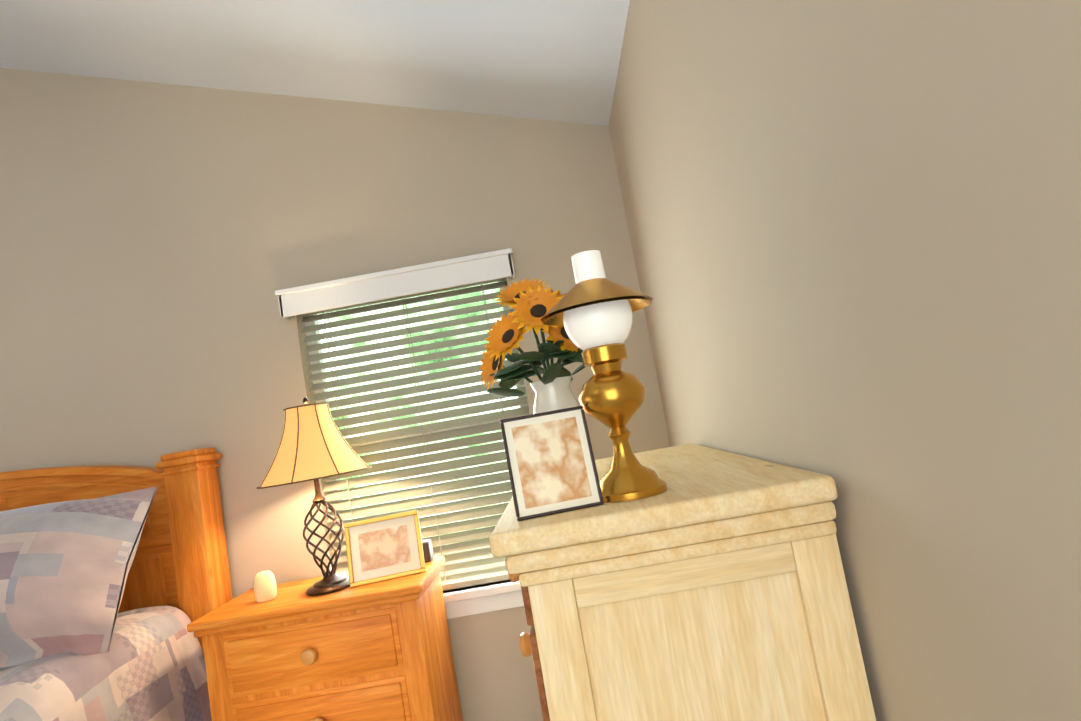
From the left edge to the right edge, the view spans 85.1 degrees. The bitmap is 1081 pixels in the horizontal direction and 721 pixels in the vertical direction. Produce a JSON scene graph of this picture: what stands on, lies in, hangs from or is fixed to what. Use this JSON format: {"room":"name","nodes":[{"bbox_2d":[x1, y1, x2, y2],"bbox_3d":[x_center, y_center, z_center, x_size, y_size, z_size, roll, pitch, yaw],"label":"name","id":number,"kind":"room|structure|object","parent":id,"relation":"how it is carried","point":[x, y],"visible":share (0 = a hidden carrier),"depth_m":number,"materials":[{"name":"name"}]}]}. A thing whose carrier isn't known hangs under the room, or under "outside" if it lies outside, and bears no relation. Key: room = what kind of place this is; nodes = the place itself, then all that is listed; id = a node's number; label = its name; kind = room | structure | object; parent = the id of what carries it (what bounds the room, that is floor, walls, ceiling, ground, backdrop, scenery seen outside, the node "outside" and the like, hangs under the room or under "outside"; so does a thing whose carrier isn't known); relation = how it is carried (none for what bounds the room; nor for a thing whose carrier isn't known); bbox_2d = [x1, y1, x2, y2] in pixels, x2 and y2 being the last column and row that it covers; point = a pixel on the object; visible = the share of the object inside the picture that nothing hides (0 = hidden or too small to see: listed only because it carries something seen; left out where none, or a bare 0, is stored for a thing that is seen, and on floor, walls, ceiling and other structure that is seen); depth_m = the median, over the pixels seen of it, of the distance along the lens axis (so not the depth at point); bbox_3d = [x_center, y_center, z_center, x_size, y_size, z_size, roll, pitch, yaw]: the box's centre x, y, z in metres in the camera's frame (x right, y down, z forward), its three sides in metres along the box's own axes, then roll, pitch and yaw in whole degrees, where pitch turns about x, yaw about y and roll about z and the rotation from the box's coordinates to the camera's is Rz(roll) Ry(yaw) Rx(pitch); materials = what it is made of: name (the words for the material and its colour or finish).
{"room":"bedroom","nodes":[
{"label":"bedroom","id":0,"kind":"room"},
{"bbox_2d":[0,0,629,125],"bbox_3d":[-1.879,-1.523,0.382,4.335,1.411,4.900,-10,-5,1],"label":"ceiling","id":1,"kind":"structure","parent":0,"point":[554,60],"depth_m":2.25,"materials":[{"name":"paint"}]},
{"bbox_2d":[0,68,670,720],"bbox_3d":[-2.187,-0.005,2.644,5.550,3.925,0.150,-10,-5,1],"label":"wall","id":2,"kind":"structure","parent":0,"point":[160,244],"depth_m":2.57,"materials":[{"name":"paint"}]},
{"bbox_2d":[305,280,530,618],"bbox_3d":[-0.488,0.362,2.529,0.990,1.420,0.150,-10,-5,1],"label":"window","id":3,"kind":"structure","parent":2,"relation":"in","point":[484,598],"depth_m":2.40,"materials":[{"name":"white plastic"}]},
{"bbox_2d":[275,248,528,590],"bbox_3d":[-0.505,0.287,2.487,1.021,1.358,0.134,-10,-5,1],"label":"window blind","id":4,"kind":"object","parent":3,"relation":"attached to","point":[472,562],"visible":0.58,"depth_m":2.51,"materials":[{"name":"beige plastic"}]},
{"bbox_2d":[609,0,1080,720],"bbox_3d":[0.492,-0.105,0.102,0.150,2.729,4.750,-10,-5,1],"label":"wall","id":5,"kind":"structure","parent":0,"point":[855,232],"depth_m":0.74,"materials":[{"name":"paint"}]},
{"bbox_3d":[-1.994,1.773,0.094,5.700,0.100,4.900,-10,-5,1],"label":"floor carpet","id":6,"kind":"object","parent":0,"visible":0},
{"bbox_2d":[0,447,232,720],"bbox_3d":[-2.358,1.122,1.153,2.225,1.498,2.606,-10,-5,1],"label":"bed","id":7,"kind":"object","parent":6,"relation":"on","point":[115,581],"visible":1,"depth_m":1.97,"materials":[{"name":"brown wood"}]},
{"bbox_2d":[0,605,228,720],"bbox_3d":[-2.314,1.372,1.161,2.225,0.811,2.185,-10,-5,1],"label":"comforter","id":8,"kind":"object","parent":7,"relation":"on","point":[148,666],"depth_m":1.85,"materials":[{"name":"multicoloured fabric"}]},
{"bbox_2d":[187,556,462,720],"bbox_3d":[-0.722,1.260,2.150,0.810,0.850,0.444,-10,-5,1],"label":"nightstand","id":9,"kind":"object","parent":6,"relation":"on","point":[375,651],"visible":0.98,"depth_m":1.99,"materials":[{"name":"brown wood"}]},
{"bbox_2d":[253,570,276,602],"bbox_3d":[-1.008,0.823,2.154,0.076,0.104,0.074,-10,-5,1],"label":"candle","id":10,"kind":"object","parent":9,"relation":"on","point":[265,588],"visible":1,"depth_m":2.13,"materials":[{"name":"white wax"}]},
{"bbox_2d":[256,397,371,595],"bbox_3d":[-0.828,0.485,2.193,0.406,0.712,0.406,-10,-5,1],"label":"lamp","id":11,"kind":"object","parent":9,"relation":"on","point":[314,445],"visible":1,"depth_m":2.12,"materials":[{"name":"beige fabric"}]},
{"bbox_2d":[344,510,425,587],"bbox_3d":[-0.574,0.690,2.171,0.270,0.222,0.059,-9,-5,-9],"label":"framed picture","id":12,"kind":"object","parent":9,"relation":"on","point":[383,548],"visible":1,"depth_m":2.17,"materials":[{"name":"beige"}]},
{"bbox_2d":[422,539,433,562],"bbox_3d":[-0.470,0.758,2.338,0.075,0.079,0.060,-10,-5,1],"label":"clock","id":13,"kind":"object","parent":9,"relation":"on","point":[428,550],"visible":0.56,"depth_m":2.31,"materials":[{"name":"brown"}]},
{"bbox_2d":[489,443,875,720],"bbox_3d":[0.302,0.847,1.385,0.573,1.165,1.010,-10,-5,1],"label":"dresser","id":14,"kind":"object","parent":6,"relation":"on","point":[709,584],"visible":0.94,"depth_m":0.96,"materials":[{"name":"white wood"}]},
{"bbox_2d":[479,278,585,413],"bbox_3d":[0.004,0.046,1.368,0.297,0.504,0.304,-10,-5,1],"label":"vase","id":15,"kind":"object","parent":14,"relation":"on","point":[535,301],"visible":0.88,"depth_m":1.34,"materials":[{"name":"beige ceramic"}]},
{"bbox_2d":[500,406,603,520],"bbox_3d":[0.018,0.182,1.064,0.155,0.178,0.066,-9,-5,-7],"label":"framed picture","id":16,"kind":"object","parent":14,"relation":"on","point":[551,464],"visible":1,"depth_m":1.05,"materials":[{"name":"brown paper"}]},
{"bbox_2d":[541,250,666,502],"bbox_3d":[0.127,0.022,1.112,0.216,0.460,0.216,-10,-5,1],"label":"oil lamp","id":17,"kind":"object","parent":14,"relation":"on","point":[592,309],"visible":1,"depth_m":1.07,"materials":[{"name":"gold metal"}]},
{"label":"outside","id":18,"kind":"structure","parent":0,"visible":0},
{"bbox_2d":[317,282,519,554],"bbox_3d":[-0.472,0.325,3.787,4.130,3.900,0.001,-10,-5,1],"label":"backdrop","id":19,"kind":"structure","parent":18,"point":[413,344],"depth_m":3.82,"materials":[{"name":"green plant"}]}
]}

